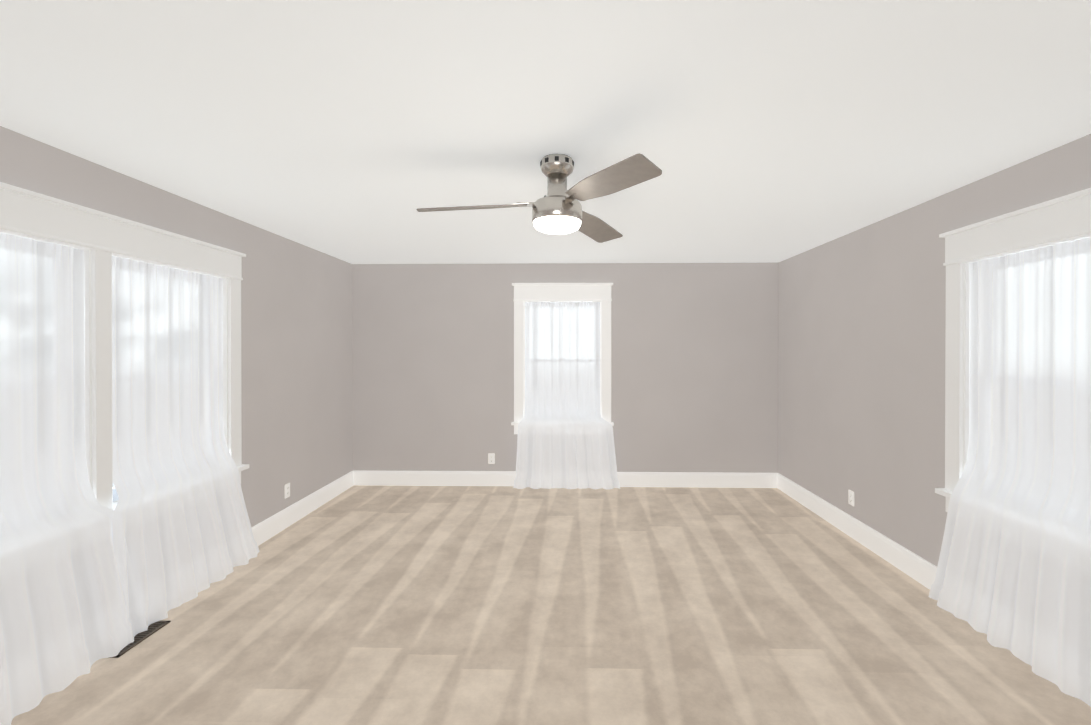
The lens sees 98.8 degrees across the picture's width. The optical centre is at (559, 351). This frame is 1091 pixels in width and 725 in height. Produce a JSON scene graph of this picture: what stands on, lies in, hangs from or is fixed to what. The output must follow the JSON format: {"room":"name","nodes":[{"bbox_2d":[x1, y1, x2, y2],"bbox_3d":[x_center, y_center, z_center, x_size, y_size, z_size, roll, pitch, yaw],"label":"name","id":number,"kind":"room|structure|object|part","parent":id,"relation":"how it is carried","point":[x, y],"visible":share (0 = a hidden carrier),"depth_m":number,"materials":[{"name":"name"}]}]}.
{"room":"empty living room","nodes":[
{"label":"empty living room","id":0,"kind":"room"},
{"bbox_2d":[0,126,352,526],"bbox_3d":[-2.437,0.272,2.376,0.200,2.540,5.580,0,0,1],"label":"wall","id":1,"kind":"structure","parent":0,"point":[296,368],"depth_m":3.77,"materials":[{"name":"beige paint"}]},
{"bbox_2d":[0,182,248,509],"bbox_3d":[-2.401,0.131,2.382,0.252,1.662,2.046,0,0,1],"label":"window","id":2,"kind":"structure","parent":1,"relation":"in","point":[100,238],"depth_m":2.39,"materials":[{"name":"white wood"}]},
{"bbox_2d":[0,233,147,724],"bbox_3d":[-2.277,0.490,1.908,0.260,1.984,1.117,0,0,1],"label":"curtain","id":3,"kind":"object","parent":2,"relation":"hanging from","point":[65,621],"visible":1,"depth_m":2.11,"materials":[{"name":"white fabric"}]},
{"bbox_3d":[-2.437,0.152,2.851,0.070,1.321,0.832,0,0,1],"label":"window sash","id":4,"kind":"part","parent":2,"relation":"part of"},
{"bbox_2d":[112,256,259,628],"bbox_3d":[-2.275,0.486,2.865,0.226,1.984,1.120,0,0,1],"label":"curtain","id":5,"kind":"object","parent":2,"relation":"hanging from","point":[180,520],"visible":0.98,"depth_m":2.76,"materials":[{"name":"white fabric"}]},
{"bbox_2d":[285,483,289,497],"bbox_3d":[-2.301,1.182,3.961,0.008,0.114,0.070,0,0,1],"label":"electrical outlet","id":6,"kind":"object","parent":1,"relation":"attached to","point":[287,490],"visible":1,"depth_m":3.96,"materials":[{"name":"white plastic"}]},
{"bbox_2d":[252,471,355,545],"bbox_3d":[-2.329,1.412,2.379,0.017,0.160,5.580,0,0,1],"label":"baseboard","id":7,"kind":"structure","parent":1,"relation":"attached to","point":[268,528],"depth_m":4.13,"materials":[{"name":"white wood"}]},
{"bbox_2d":[0,0,1090,263],"bbox_3d":[-0.010,-1.008,2.320,5.056,0.120,5.980,0,0,1],"label":"ceiling","id":8,"kind":"structure","parent":0,"point":[752,130],"depth_m":1.82,"materials":[{"name":"white paint"}]},
{"bbox_2d":[416,153,661,242],"bbox_3d":[-0.156,-0.771,2.322,1.121,0.353,1.260,0,0,1],"label":"ceiling fan","id":9,"kind":"object","parent":8,"relation":"hanging from","point":[557,209],"visible":1,"depth_m":2.23,"materials":[{"name":"silver metal"}]},
{"bbox_2d":[11,485,1090,724],"bbox_3d":[-0.010,1.552,2.332,5.056,0.120,5.980,0,0,1],"label":"floor","id":10,"kind":"structure","parent":0,"point":[499,605],"depth_m":2.50,"materials":[{"name":"wood"}]},
{"bbox_2d":[109,620,170,657],"bbox_3d":[-2.208,1.488,2.426,0.130,0.007,0.300,0,0,1],"label":"air vent register","id":11,"kind":"object","parent":10,"relation":"on","point":[153,628],"visible":0.5,"depth_m":2.45,"materials":[{"name":"metal"}]},
{"bbox_2d":[352,262,777,472],"bbox_3d":[0.049,0.259,5.215,5.056,2.540,0.200,0,0,1],"label":"wall","id":12,"kind":"structure","parent":0,"point":[694,367],"depth_m":5.11,"materials":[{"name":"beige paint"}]},
{"bbox_2d":[488,453,494,463],"bbox_3d":[-0.743,1.179,5.132,0.070,0.114,0.008,0,0,1],"label":"electrical outlet","id":13,"kind":"object","parent":12,"relation":"attached to","point":[491,458],"visible":1,"depth_m":5.13,"materials":[{"name":"white plastic"}]},
{"bbox_2d":[511,283,613,433],"bbox_3d":[0.039,0.085,5.179,1.110,1.648,0.252,0,0,1],"label":"window","id":14,"kind":"structure","parent":12,"relation":"in","point":[562,292],"depth_m":5.09,"materials":[{"name":"white wood"}]},
{"bbox_2d":[513,302,619,489],"bbox_3d":[0.083,0.463,5.062,1.142,2.010,0.228,0,0,1],"label":"curtain","id":15,"kind":"object","parent":14,"relation":"hanging from","point":[565,437],"visible":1,"depth_m":5.12,"materials":[{"name":"white fabric"}]},
{"bbox_2d":[356,471,775,487],"bbox_3d":[0.044,1.399,5.112,4.590,0.160,0.017,0,0,1],"label":"baseboard","id":16,"kind":"structure","parent":12,"relation":"attached to","point":[368,478],"depth_m":5.10,"materials":[{"name":"white wood"}]},
{"bbox_2d":[778,134,1090,565],"bbox_3d":[2.418,0.272,2.276,0.200,2.540,5.580,0,0,1],"label":"wall","id":17,"kind":"structure","parent":0,"point":[861,357],"depth_m":3.37,"materials":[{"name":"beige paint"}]},
{"bbox_2d":[848,490,853,505],"bbox_3d":[2.344,1.178,3.752,0.008,0.114,0.070,0,0,1],"label":"electrical outlet","id":18,"kind":"object","parent":17,"relation":"attached to","point":[850,497],"visible":1,"depth_m":3.75,"materials":[{"name":"white plastic"}]},
{"bbox_2d":[776,473,936,589],"bbox_3d":[2.310,1.412,2.284,0.017,0.160,5.580,0,0,1],"label":"baseboard","id":19,"kind":"structure","parent":17,"relation":"attached to","point":[919,569],"depth_m":3.55,"materials":[{"name":"white wood"}]},
{"bbox_2d":[935,188,1090,511],"bbox_3d":[2.382,0.131,2.263,0.252,1.662,1.110,0,0,1],"label":"window","id":20,"kind":"structure","parent":17,"relation":"in","point":[1062,219],"depth_m":2.68,"materials":[{"name":"white wood"}]},
{"bbox_2d":[929,237,1090,706],"bbox_3d":[2.275,0.489,2.236,0.205,1.984,1.130,0,0,1],"label":"curtain","id":21,"kind":"object","parent":20,"relation":"hanging from","point":[1013,573],"visible":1,"depth_m":2.28,"materials":[{"name":"white fabric"}]}
]}

